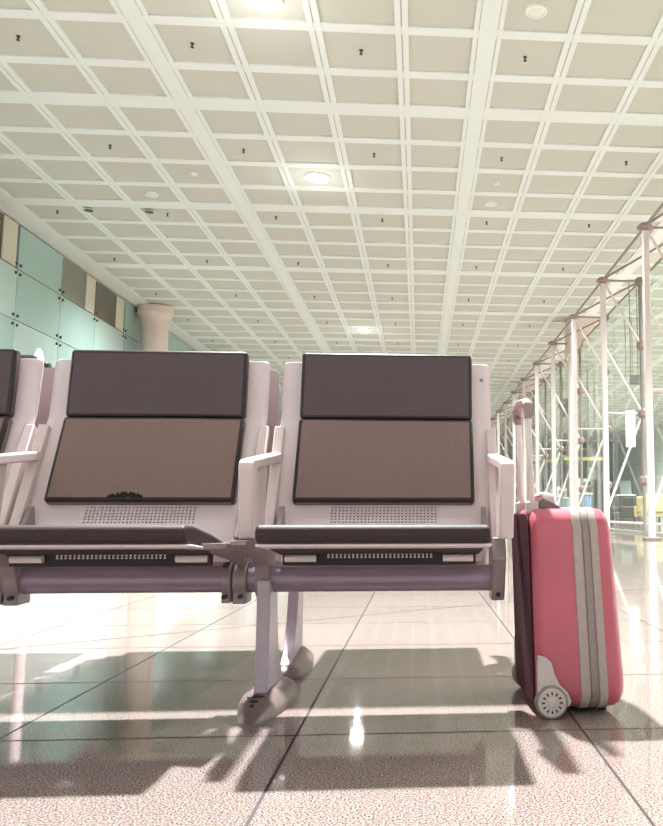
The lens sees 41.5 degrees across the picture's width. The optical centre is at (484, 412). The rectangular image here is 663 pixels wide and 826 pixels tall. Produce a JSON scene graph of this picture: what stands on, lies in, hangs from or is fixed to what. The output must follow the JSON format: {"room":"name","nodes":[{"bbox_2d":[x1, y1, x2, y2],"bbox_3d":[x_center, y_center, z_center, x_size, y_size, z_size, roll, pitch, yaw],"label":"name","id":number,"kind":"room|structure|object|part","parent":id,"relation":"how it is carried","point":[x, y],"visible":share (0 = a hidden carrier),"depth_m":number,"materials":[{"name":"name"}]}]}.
{"room":"airport terminal","nodes":[
{"label":"airport terminal","id":0,"kind":"room"},
{"bbox_2d":[0,211,280,425],"bbox_3d":[-10.451,1.224,32.725,0.280,6.060,81.292,1,-7,-4],"label":"wall","id":1,"kind":"structure","parent":0,"point":[34,314],"depth_m":17.77,"materials":[{"name":"teal glass"}]},
{"bbox_2d":[0,212,18,267],"bbox_3d":[-9.002,-3.344,15.544,0.045,0.840,1.960,1,-7,-4],"label":"window","id":2,"kind":"structure","parent":1,"relation":"in","point":[9,229],"depth_m":16.10,"materials":[{"name":"beige glass"}]},
{"bbox_2d":[61,258,95,314],"bbox_3d":[-9.309,-2.883,19.505,0.045,0.840,1.960,1,-7,-4],"label":"window","id":3,"kind":"structure","parent":1,"relation":"in","point":[79,287],"depth_m":19.46,"materials":[{"name":"grey glass"}]},
{"bbox_2d":[94,281,124,331],"bbox_3d":[-9.463,-2.652,21.486,0.045,0.840,1.960,1,-7,-4],"label":"window","id":4,"kind":"structure","parent":1,"relation":"in","point":[110,307],"depth_m":21.41,"materials":[{"name":"grey glass"}]},
{"bbox_2d":[0,208,280,411],"bbox_3d":[-10.353,-1.752,33.227,0.040,0.029,81.000,1,-7,-4],"label":"trim","id":5,"kind":"structure","parent":1,"relation":"attached to","point":[1,209],"depth_m":18.96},
{"bbox_2d":[0,0,662,447],"bbox_3d":[1.371,-1.727,34.134,24.118,0.128,81.000,1,-7,-4],"label":"ceiling","id":6,"kind":"structure","parent":0,"point":[440,91],"depth_m":13.96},
{"bbox_2d":[83,208,93,211],"bbox_3d":[-7.401,-3.785,15.871,0.197,0.015,0.200,1,-7,-4],"label":"ceiling speaker","id":7,"kind":"object","parent":6,"relation":"attached to","point":[84,209],"visible":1,"depth_m":15.86},
{"bbox_2d":[143,210,154,213],"bbox_3d":[-6.304,-3.775,15.955,0.197,0.015,0.200,1,-7,-4],"label":"ceiling speaker","id":8,"kind":"object","parent":6,"relation":"attached to","point":[145,211],"visible":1,"depth_m":15.92},
{"bbox_2d":[145,191,157,197],"bbox_3d":[-5.939,-3.885,15.137,0.230,0.036,0.230,1,-7,-4],"label":"recessed light","id":9,"kind":"object","parent":6,"relation":"in","point":[148,194],"visible":1,"depth_m":15.09,"materials":[{"name":"white plastic"}]},
{"bbox_2d":[243,0,283,11],"bbox_3d":[-2.448,-4.556,9.378,0.440,0.036,0.440,1,-7,-4],"label":"recessed light","id":10,"kind":"object","parent":6,"relation":"in","point":[258,5],"visible":1,"depth_m":9.45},
{"bbox_2d":[304,171,329,182],"bbox_3d":[-2.835,-3.975,14.359,0.440,0.036,0.440,1,-7,-4],"label":"recessed light","id":11,"kind":"object","parent":6,"relation":"in","point":[315,177],"visible":1,"depth_m":14.31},
{"bbox_2d":[356,328,370,331],"bbox_3d":[-3.767,-2.578,26.362,0.440,0.036,0.440,1,-7,-4],"label":"recessed light","id":12,"kind":"object","parent":6,"relation":"in","point":[357,329],"visible":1,"depth_m":26.26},
{"bbox_2d":[485,201,496,206],"bbox_3d":[0.113,-3.831,15.601,0.230,0.036,0.230,1,-7,-4],"label":"recessed light","id":13,"kind":"object","parent":6,"relation":"in","point":[489,203],"visible":1,"depth_m":15.57,"materials":[{"name":"white plastic"}]},
{"bbox_2d":[525,3,547,18],"bbox_3d":[0.580,-4.531,9.590,0.260,0.036,0.260,1,-7,-4],"label":"recessed light","id":14,"kind":"object","parent":6,"relation":"in","point":[535,10],"visible":1,"depth_m":9.56,"materials":[{"name":"white plastic"}]},
{"bbox_2d":[535,436,559,461],"bbox_3d":[4.489,2.447,60.648,1.800,2.028,0.080,1,-7,-4],"label":"sign","id":15,"kind":"object","parent":6,"relation":"hanging from","point":[540,459],"visible":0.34,"depth_m":60.54,"materials":[{"name":"yellow"}]},
{"bbox_3d":[4.489,3.330,60.546,1.800,0.249,0.080,1,-7,-4],"label":"panel","id":16,"kind":"part","parent":15,"relation":"part of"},
{"bbox_2d":[562,382,567,416],"bbox_3d":[3.497,-0.591,36.691,0.400,1.537,0.080,1,-7,-4],"label":"screen","id":17,"kind":"object","parent":6,"relation":"hanging from","point":[565,401],"visible":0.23,"depth_m":36.62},
{"bbox_3d":[3.497,-0.216,36.648,0.400,0.782,0.080,1,-7,-4],"label":"panel","id":18,"kind":"part","parent":17,"relation":"part of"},
{"bbox_2d":[564,426,568,459],"bbox_3d":[4.365,1.610,45.590,0.236,1.775,0.080,1,-7,-4],"label":"sign","id":19,"kind":"object","parent":6,"relation":"hanging from","point":[565,458],"depth_m":45.54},
{"bbox_2d":[587,370,596,479],"bbox_3d":[4.204,0.466,33.594,0.350,4.353,0.080,1,-7,-4],"label":"screen","id":20,"kind":"object","parent":6,"relation":"hanging from","point":[594,472],"visible":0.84,"depth_m":33.44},
{"bbox_3d":[4.204,2.395,33.369,0.350,0.470,0.080,1,-7,-4],"label":"panel","id":21,"kind":"part","parent":20,"relation":"part of","materials":[{"name":"clear glass"}]},
{"bbox_2d":[624,320,626,381],"bbox_3d":[4.082,-1.802,24.761,0.029,1.801,0.080,1,-7,-4],"label":"hanging sign","id":22,"kind":"object","parent":6,"relation":"hanging from","point":[624,320],"depth_m":24.75,"materials":[{"name":"grey metal"}]},
{"bbox_2d":[625,387,634,446],"bbox_3d":[4.178,0.117,24.545,0.268,1.711,0.080,1,-7,-4],"label":"hanging sign","id":23,"kind":"object","parent":6,"relation":"hanging from","point":[630,424],"depth_m":24.48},
{"bbox_3d":[4.191,0.460,24.506,0.260,1.043,0.080,1,-7,-4],"label":"panel","id":24,"kind":"part","parent":23,"relation":"part of","materials":[{"name":"white plastic"}]},
{"bbox_2d":[631,319,632,374],"bbox_3d":[4.279,-1.920,24.790,0.029,1.627,0.080,1,-7,-4],"label":"hanging sign","id":25,"kind":"object","parent":6,"relation":"hanging from","point":[631,319],"depth_m":24.77,"materials":[{"name":"grey metal"}]},
{"bbox_2d":[628,282,639,384],"bbox_3d":[3.620,-1.943,20.702,0.240,2.550,0.080,1,-7,-4],"label":"screen","id":26,"kind":"object","parent":6,"relation":"hanging from","point":[633,379],"visible":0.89,"depth_m":20.62,"materials":[{"name":"white metal"}]},
{"bbox_3d":[3.620,-0.799,20.569,0.240,0.245,0.080,1,-7,-4],"label":"panel","id":27,"kind":"part","parent":26,"relation":"part of","materials":[{"name":"grey plastic"}]},
{"bbox_2d":[0,518,662,825],"bbox_3d":[1.013,4.353,33.398,24.800,0.001,81.000,1,-7,-4],"label":"floor","id":28,"kind":"structure","parent":0,"point":[117,709],"depth_m":1.87,"materials":[{"name":"tile"}]},
{"bbox_2d":[21,349,43,360],"bbox_3d":[-3.807,0.336,5.724,1.740,1.577,0.280,1,-7,-4],"label":"barrier post","id":29,"kind":"object","parent":28,"relation":"on","point":[38,354],"visible":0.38,"depth_m":5.84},
{"bbox_3d":[-3.869,-0.379,5.762,1.609,0.050,0.044,1,-7,-4],"label":"rail","id":30,"kind":"part","parent":29,"relation":"part of","materials":[{"name":"white metal"}]},
{"bbox_2d":[137,304,173,350],"bbox_3d":[-9.093,0.105,23.112,0.960,6.058,0.960,1,-7,-4],"label":"column","id":31,"kind":"structure","parent":28,"relation":"on","point":[155,319],"depth_m":23.07,"materials":[{"name":"stone"}]},
{"bbox_2d":[9,362,485,678],"bbox_3d":[-0.951,0.328,2.682,1.896,0.888,0.644,1,-7,-4],"label":"bench","id":32,"kind":"object","parent":28,"relation":"on","point":[296,660],"visible":0.03,"depth_m":2.47,"materials":[{"name":"metal"}]},
{"bbox_2d":[44,362,51,367],"bbox_3d":[-1.479,-0.056,2.425,0.460,0.184,0.051,1,-7,-4],"label":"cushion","id":33,"kind":"object","parent":32,"relation":"on","point":[46,364],"depth_m":2.43,"materials":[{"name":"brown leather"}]},
{"bbox_3d":[-0.574,0.592,2.535,0.031,0.270,0.253,1,-7,-4],"label":"leg","id":34,"kind":"part","parent":32,"relation":"part of","materials":[{"name":"grey metal"}]},
{"bbox_2d":[0,349,513,728],"bbox_3d":[-0.895,0.245,1.965,1.896,0.888,0.644,1,-7,-4],"label":"bench","id":35,"kind":"object","parent":28,"relation":"on","point":[146,471],"visible":1,"depth_m":2.16,"materials":[{"name":"metal"}]},
{"bbox_2d":[0,416,11,453],"bbox_3d":[-1.458,0.116,2.134,0.462,0.229,0.122,1,-7,-4],"label":"backrest cushion","id":36,"kind":"object","parent":35,"relation":"on","point":[5,421],"depth_m":2.19,"materials":[{"name":"brown leather"}]},
{"bbox_2d":[0,349,20,417],"bbox_3d":[-1.463,-0.080,2.219,0.460,0.184,0.051,1,-7,-4],"label":"cushion","id":37,"kind":"object","parent":35,"relation":"on","point":[10,359],"depth_m":2.23,"materials":[{"name":"brown leather"}]},
{"bbox_3d":[-1.128,0.181,1.965,0.031,0.210,0.414,1,-7,-4],"label":"armrest","id":38,"kind":"part","parent":35,"relation":"part of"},
{"bbox_2d":[9,555,212,566],"bbox_3d":[-0.845,0.332,1.928,0.444,0.032,0.015,1,-7,-4],"label":"tray","id":39,"kind":"object","parent":35,"relation":"on","point":[46,560],"depth_m":1.92,"materials":[{"name":"metal"}]},
{"bbox_2d":[0,525,223,555],"bbox_3d":[-0.837,0.280,1.831,0.468,0.082,0.379,1,-7,-4],"label":"seat cushion","id":40,"kind":"object","parent":35,"relation":"on","point":[15,540],"depth_m":1.67,"materials":[{"name":"black leather"}]},
{"bbox_2d":[44,417,245,504],"bbox_3d":[-0.862,0.121,2.180,0.462,0.229,0.122,1,-7,-4],"label":"backrest cushion","id":41,"kind":"object","parent":35,"relation":"on","point":[95,460],"depth_m":2.16,"materials":[{"name":"brown leather"}]},
{"bbox_2d":[66,350,249,418],"bbox_3d":[-0.867,-0.075,2.264,0.460,0.184,0.051,1,-7,-4],"label":"cushion","id":42,"kind":"object","parent":35,"relation":"on","point":[101,384],"depth_m":2.25,"materials":[{"name":"brown leather"}]},
{"bbox_3d":[-0.527,0.187,2.011,0.031,0.210,0.414,1,-7,-4],"label":"armrest","id":43,"kind":"part","parent":35,"relation":"part of","materials":[{"name":"white plastic"}]},
{"bbox_3d":[-0.529,0.542,2.104,0.031,0.270,0.253,1,-7,-4],"label":"leg","id":44,"kind":"part","parent":35,"relation":"part of","materials":[{"name":"grey metal"}]},
{"bbox_2d":[255,525,490,554],"bbox_3d":[-0.236,0.285,1.877,0.468,0.082,0.379,1,-7,-4],"label":"seat cushion","id":45,"kind":"object","parent":35,"relation":"on","point":[279,539],"depth_m":1.71,"materials":[{"name":"black leather"}]},
{"bbox_2d":[283,554,475,565],"bbox_3d":[-0.243,0.337,1.974,0.444,0.032,0.015,1,-7,-4],"label":"tray","id":46,"kind":"object","parent":35,"relation":"on","point":[298,559],"depth_m":1.96,"materials":[{"name":"metal"}]},
{"bbox_2d":[292,419,474,504],"bbox_3d":[-0.261,0.127,2.226,0.462,0.229,0.122,1,-7,-4],"label":"backrest cushion","id":47,"kind":"object","parent":35,"relation":"on","point":[335,461],"depth_m":2.21,"materials":[{"name":"brown leather"}]},
{"bbox_2d":[300,353,471,419],"bbox_3d":[-0.266,-0.069,2.311,0.460,0.184,0.051,1,-7,-4],"label":"cushion","id":48,"kind":"object","parent":35,"relation":"on","point":[333,386],"depth_m":2.29,"materials":[{"name":"brown leather"}]},
{"bbox_3d":[0.034,0.192,2.054,0.031,0.210,0.414,1,-7,-4],"label":"armrest","id":49,"kind":"part","parent":35,"relation":"part of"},
{"bbox_2d":[491,418,509,457],"bbox_3d":[0.660,3.131,46.456,1.045,5.448,3.376,1,-7,-4],"label":"truss","id":50,"kind":"object","parent":28,"relation":"on","point":[492,419],"visible":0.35,"depth_m":45.13,"materials":[{"name":"white metal"}]},
{"bbox_3d":[1.204,2.992,44.962,0.084,5.378,0.084,1,-7,-4],"label":"post","id":51,"kind":"part","parent":50,"relation":"part of","materials":[{"name":"white metal"}]},
{"bbox_2d":[493,410,516,499],"bbox_3d":[0.923,2.737,43.069,1.045,5.448,3.376,1,-7,-4],"label":"truss","id":52,"kind":"object","parent":28,"relation":"on","point":[498,414],"visible":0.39,"depth_m":41.71,"materials":[{"name":"white metal"}]},
{"bbox_3d":[0.669,2.631,41.509,0.110,5.298,0.110,1,-7,-4],"label":"post","id":53,"kind":"part","parent":52,"relation":"part of","materials":[{"name":"white metal"}]},
{"bbox_2d":[499,401,522,485],"bbox_3d":[1.186,2.342,39.682,1.045,5.448,3.376,1,-7,-4],"label":"truss","id":54,"kind":"object","parent":28,"relation":"on","point":[505,405],"visible":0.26,"depth_m":38.29,"materials":[{"name":"white metal"}]},
{"bbox_3d":[0.932,2.236,38.122,0.110,5.298,0.110,1,-7,-4],"label":"post","id":55,"kind":"part","parent":54,"relation":"part of","materials":[{"name":"white metal"}]},
{"bbox_2d":[506,390,535,513],"bbox_3d":[1.449,1.948,36.295,1.045,5.448,3.376,1,-7,-4],"label":"truss","id":56,"kind":"object","parent":28,"relation":"on","point":[512,392],"visible":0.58,"depth_m":34.80,"materials":[{"name":"white metal"}]},
{"bbox_3d":[1.195,1.841,34.735,0.110,5.298,0.110,1,-7,-4],"label":"post","id":57,"kind":"part","parent":56,"relation":"part of","materials":[{"name":"white metal"}]},
{"bbox_3d":[1.993,1.809,34.801,0.084,5.378,0.084,1,-7,-4],"label":"post","id":58,"kind":"part","parent":56,"relation":"part of","materials":[{"name":"white metal"}]},
{"bbox_2d":[518,381,540,462],"bbox_3d":[1.927,1.666,36.509,0.890,6.058,0.800,1,-7,-4],"label":"support","id":59,"kind":"object","parent":28,"relation":"on","point":[532,387],"visible":0.23,"depth_m":36.44,"materials":[{"name":"metal"}]},
{"bbox_2d":[514,377,548,501],"bbox_3d":[1.712,1.553,32.908,1.045,5.448,3.376,1,-7,-4],"label":"truss","id":60,"kind":"object","parent":28,"relation":"on","point":[545,455],"visible":0.62,"depth_m":31.41,"materials":[{"name":"white metal"}]},
{"bbox_3d":[1.458,1.447,31.348,0.110,5.298,0.110,1,-7,-4],"label":"post","id":61,"kind":"part","parent":60,"relation":"part of","materials":[{"name":"white metal"}]},
{"bbox_3d":[2.256,1.414,31.414,0.084,5.378,0.084,1,-7,-4],"label":"post","id":62,"kind":"part","parent":60,"relation":"part of","materials":[{"name":"white metal"}]},
{"bbox_2d":[524,361,564,506],"bbox_3d":[1.975,1.159,29.521,1.045,5.448,3.376,1,-7,-4],"label":"truss","id":63,"kind":"object","parent":28,"relation":"on","point":[560,449],"visible":0.67,"depth_m":28.04,"materials":[{"name":"white metal"}]},
{"bbox_3d":[1.721,1.053,27.961,0.110,5.298,0.110,1,-7,-4],"label":"post","id":64,"kind":"part","parent":63,"relation":"part of","materials":[{"name":"white metal"}]},
{"bbox_3d":[2.519,1.020,28.027,0.084,5.378,0.084,1,-7,-4],"label":"post","id":65,"kind":"part","parent":63,"relation":"part of","materials":[{"name":"white metal"}]},
{"bbox_2d":[547,484,558,505],"bbox_3d":[3.106,4.243,40.137,0.800,1.777,0.700,1,-7,-4],"label":"kiosk","id":66,"kind":"object","parent":28,"relation":"on","point":[549,489],"visible":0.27,"depth_m":40.09,"materials":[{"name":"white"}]},
{"bbox_2d":[537,341,584,506],"bbox_3d":[2.238,0.764,26.134,1.045,5.448,3.376,1,-7,-4],"label":"truss","id":67,"kind":"object","parent":28,"relation":"on","point":[580,390],"visible":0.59,"depth_m":24.63,"materials":[{"name":"white metal"}]},
{"bbox_3d":[1.984,0.658,24.574,0.110,5.298,0.110,1,-7,-4],"label":"post","id":68,"kind":"part","parent":67,"relation":"part of","materials":[{"name":"white metal"}]},
{"bbox_3d":[2.782,0.625,24.640,0.084,5.378,0.084,1,-7,-4],"label":"post","id":69,"kind":"part","parent":67,"relation":"part of","materials":[{"name":"white metal"}]},
{"bbox_2d":[557,487,568,506],"bbox_3d":[3.995,4.715,44.190,0.800,1.777,0.700,1,-7,-4],"label":"kiosk","id":70,"kind":"object","parent":28,"relation":"on","point":[565,499],"visible":0.37,"depth_m":43.92,"materials":[{"name":"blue metal"}]},
{"bbox_2d":[512,398,623,719],"bbox_3d":[0.196,0.338,2.124,0.240,0.740,0.386,1,-7,-4],"label":"suitcase","id":71,"kind":"object","parent":28,"relation":"on","point":[567,646],"visible":0.98,"depth_m":1.96,"materials":[{"name":"pink plastic"}]},
{"bbox_3d":[0.091,0.155,2.196,0.024,0.260,0.020,1,-7,-4],"label":"handle rod","id":72,"kind":"part","parent":71,"relation":"part of","materials":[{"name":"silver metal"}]},
{"bbox_2d":[515,502,524,513],"bbox_3d":[0.094,0.245,2.186,0.030,0.030,0.037,1,-7,-4],"label":"socket","id":73,"kind":"object","parent":71,"relation":"attached to","point":[519,506],"depth_m":2.17,"materials":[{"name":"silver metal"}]},
{"bbox_3d":[0.092,0.466,2.100,0.016,0.432,0.272,1,-7,-7],"label":"panel","id":74,"kind":"part","parent":71,"relation":"part of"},
{"bbox_3d":[0.109,0.137,2.043,0.024,0.260,0.020,1,-7,-4],"label":"handle rod","id":75,"kind":"part","parent":71,"relation":"part of","materials":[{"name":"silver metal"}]},
{"bbox_2d":[525,501,538,513],"bbox_3d":[0.112,0.227,2.032,0.030,0.030,0.037,1,-7,-4],"label":"socket","id":76,"kind":"object","parent":71,"relation":"attached to","point":[530,506],"depth_m":2.02,"materials":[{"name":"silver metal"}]},
{"bbox_3d":[0.145,0.225,2.134,0.031,0.054,0.170,1,-7,-7],"label":"carry handle","id":77,"kind":"part","parent":71,"relation":"part of","materials":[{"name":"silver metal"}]},
{"bbox_3d":[0.154,0.222,2.046,0.058,0.029,0.026,1,-7,-7],"label":"handle mount","id":78,"kind":"part","parent":71,"relation":"part of","materials":[{"name":"grey plastic"}]},
{"bbox_2d":[553,314,611,506],"bbox_3d":[2.501,0.370,22.747,1.045,5.448,3.376,1,-7,-4],"label":"truss","id":79,"kind":"object","parent":28,"relation":"on","point":[573,321],"visible":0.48,"depth_m":21.24,"materials":[{"name":"white metal"}]},
{"bbox_3d":[2.247,0.264,21.187,0.110,5.298,0.110,1,-7,-4],"label":"post","id":80,"kind":"part","parent":79,"relation":"part of","materials":[{"name":"white metal"}]},
{"bbox_2d":[565,318,599,506],"bbox_3d":[2.850,0.282,24.624,0.890,6.058,0.800,1,-7,-4],"label":"support","id":81,"kind":"object","parent":28,"relation":"on","point":[583,322],"visible":0.62,"depth_m":24.54,"materials":[{"name":"white paint"},{"name":"steel"}]},
{"bbox_2d":[578,479,592,506],"bbox_3d":[3.805,3.495,33.715,0.800,1.777,0.700,1,-7,-4],"label":"kiosk","id":82,"kind":"object","parent":28,"relation":"on","point":[587,496],"visible":0.35,"depth_m":33.45,"materials":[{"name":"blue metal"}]},
{"bbox_2d":[574,277,646,534],"bbox_3d":[2.764,-0.025,19.360,1.045,5.448,3.376,1,-7,-4],"label":"truss","id":83,"kind":"object","parent":28,"relation":"on","point":[601,281],"visible":0.83,"depth_m":17.85,"materials":[{"name":"white metal"}]},
{"bbox_3d":[2.510,-0.131,17.800,0.110,5.298,0.110,1,-7,-4],"label":"post","id":84,"kind":"part","parent":83,"relation":"part of","materials":[{"name":"white metal"}]},
{"bbox_3d":[3.184,2.475,19.174,0.050,0.050,3.220,1,-7,-4],"label":"rail","id":85,"kind":"part","parent":83,"relation":"part of","materials":[{"name":"white metal"}]},
{"bbox_3d":[3.308,-0.164,17.866,0.084,5.378,0.084,1,-7,-4],"label":"post","id":86,"kind":"part","parent":83,"relation":"part of","materials":[{"name":"white metal"}]},
{"bbox_2d":[610,497,635,524],"bbox_3d":[5.001,3.545,30.780,0.720,1.000,0.880,3,-7,-25],"label":"lounge chair","id":87,"kind":"object","parent":28,"relation":"on","point":[627,510],"visible":0.79,"depth_m":30.63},
{"bbox_3d":[4.965,3.662,30.749,0.640,0.160,0.680,3,-7,-25],"label":"seat","id":88,"kind":"part","parent":87,"relation":"part of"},
{"bbox_3d":[4.832,3.615,31.126,0.680,0.380,0.100,3,-7,-25],"label":"armrest","id":89,"kind":"part","parent":87,"relation":"part of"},
{"bbox_3d":[5.170,3.534,30.427,0.680,0.380,0.100,3,-7,-25],"label":"armrest","id":90,"kind":"part","parent":87,"relation":"part of","materials":[{"name":"grey"}]},
{"bbox_3d":[5.262,3.331,30.931,0.140,0.540,0.680,3,-7,-25],"label":"backrest","id":91,"kind":"part","parent":87,"relation":"part of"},
{"bbox_2d":[614,481,635,521],"bbox_3d":[6.006,3.805,36.374,0.800,1.777,0.700,1,-7,-4],"label":"kiosk","id":92,"kind":"object","parent":28,"relation":"on","point":[625,490],"visible":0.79,"depth_m":36.24,"materials":[{"name":"white paint"}]},
{"bbox_2d":[614,494,635,495],"bbox_3d":[6.006,3.521,36.407,0.800,0.050,0.700,1,-7,-4],"label":"countertop","id":93,"kind":"structure","parent":92,"relation":"on","point":[617,494],"depth_m":36.07,"materials":[{"name":"white paint"}]},
{"bbox_2d":[604,222,662,539],"bbox_3d":[3.026,-0.419,15.973,1.045,5.448,3.376,1,-7,-4],"label":"truss","id":94,"kind":"object","parent":28,"relation":"on","point":[643,228],"visible":0.95,"depth_m":14.42,"materials":[{"name":"white metal"}]},
{"bbox_3d":[2.773,-0.525,14.413,0.110,5.298,0.110,1,-7,-4],"label":"post","id":95,"kind":"part","parent":94,"relation":"part of","materials":[{"name":"white metal"}]},
{"bbox_3d":[2.773,2.086,14.109,0.260,0.040,0.260,1,-7,-4],"label":"plate","id":96,"kind":"part","parent":94,"relation":"part of","materials":[{"name":"metal"}]},
{"bbox_2d":[610,528,662,535],"bbox_3d":[2.497,3.865,29.420,0.120,0.050,64.980,1,-7,-4],"label":"baseboard","id":97,"kind":"structure","parent":28,"relation":"on","point":[611,529],"depth_m":18.96,"materials":[{"name":"metal"}]},
{"bbox_2d":[634,496,660,522],"bbox_3d":[5.749,3.433,29.817,0.880,1.000,0.720,-3,-7,26],"label":"lounge chair","id":98,"kind":"object","parent":28,"relation":"on","point":[637,509],"visible":0.33,"depth_m":29.66,"materials":[{"name":"yellow fabric"}]},
{"bbox_3d":[5.400,3.482,29.987,0.100,0.380,0.680,-3,-7,26],"label":"armrest","id":99,"kind":"part","parent":98,"relation":"part of","materials":[{"name":"yellow plastic"}]},
{"bbox_3d":[5.619,3.174,29.586,0.680,0.540,0.140,-3,-7,26],"label":"backrest","id":100,"kind":"part","parent":98,"relation":"part of","materials":[{"name":"yellow wicker"}]},
{"bbox_2d":[641,494,662,517],"bbox_3d":[5.276,3.022,26.292,0.880,1.000,0.720,-1,-7,9],"label":"lounge chair","id":101,"kind":"object","parent":28,"relation":"on","point":[659,505],"visible":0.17,"depth_m":25.96,"materials":[{"name":"yellow plastic"}]},
{"bbox_3d":[5.228,2.760,26.034,0.680,0.540,0.140,-1,-7,9],"label":"backrest","id":102,"kind":"part","parent":101,"relation":"part of","materials":[{"name":"yellow wicker"}]},
{"bbox_3d":[5.282,3.146,26.317,0.680,0.160,0.640,-1,-7,9],"label":"seat","id":103,"kind":"part","parent":101,"relation":"part of","materials":[{"name":"yellow wicker"}]},
{"bbox_2d":[647,202,662,224],"bbox_3d":[3.289,-0.814,12.586,1.045,5.448,3.376,1,-7,-4],"label":"truss","id":104,"kind":"object","parent":28,"relation":"on","point":[653,218],"visible":1,"depth_m":14.13,"materials":[{"name":"white metal"}]},
{"bbox_2d":[500,447,601,510],"bbox_3d":[-1.664,5.987,74.046,24.300,6.160,0.300,1,-7,-4],"label":"wall","id":105,"kind":"structure","parent":0,"point":[594,486],"depth_m":74.66,"materials":[{"name":"clear glass"}]},
{"bbox_2d":[578,452,602,460],"bbox_3d":[5.651,2.337,45.605,1.305,0.435,0.080,1,-7,-4],"label":"sign","id":106,"kind":"object","parent":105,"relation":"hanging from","point":[599,458],"depth_m":45.56,"materials":[{"name":"yellow"}]},
{"bbox_3d":[5.308,2.453,45.565,2.200,0.188,0.080,1,-7,-4],"label":"panel","id":107,"kind":"part","parent":106,"relation":"part of","materials":[{"name":"yellow"}]},
{"bbox_2d":[601,427,662,518],"bbox_3d":[13.526,1.405,34.713,0.300,6.160,81.000,1,-7,-4],"label":"wall","id":108,"kind":"structure","parent":0,"point":[632,471],"depth_m":63.72,"materials":[{"name":"clear glass"}]}
]}

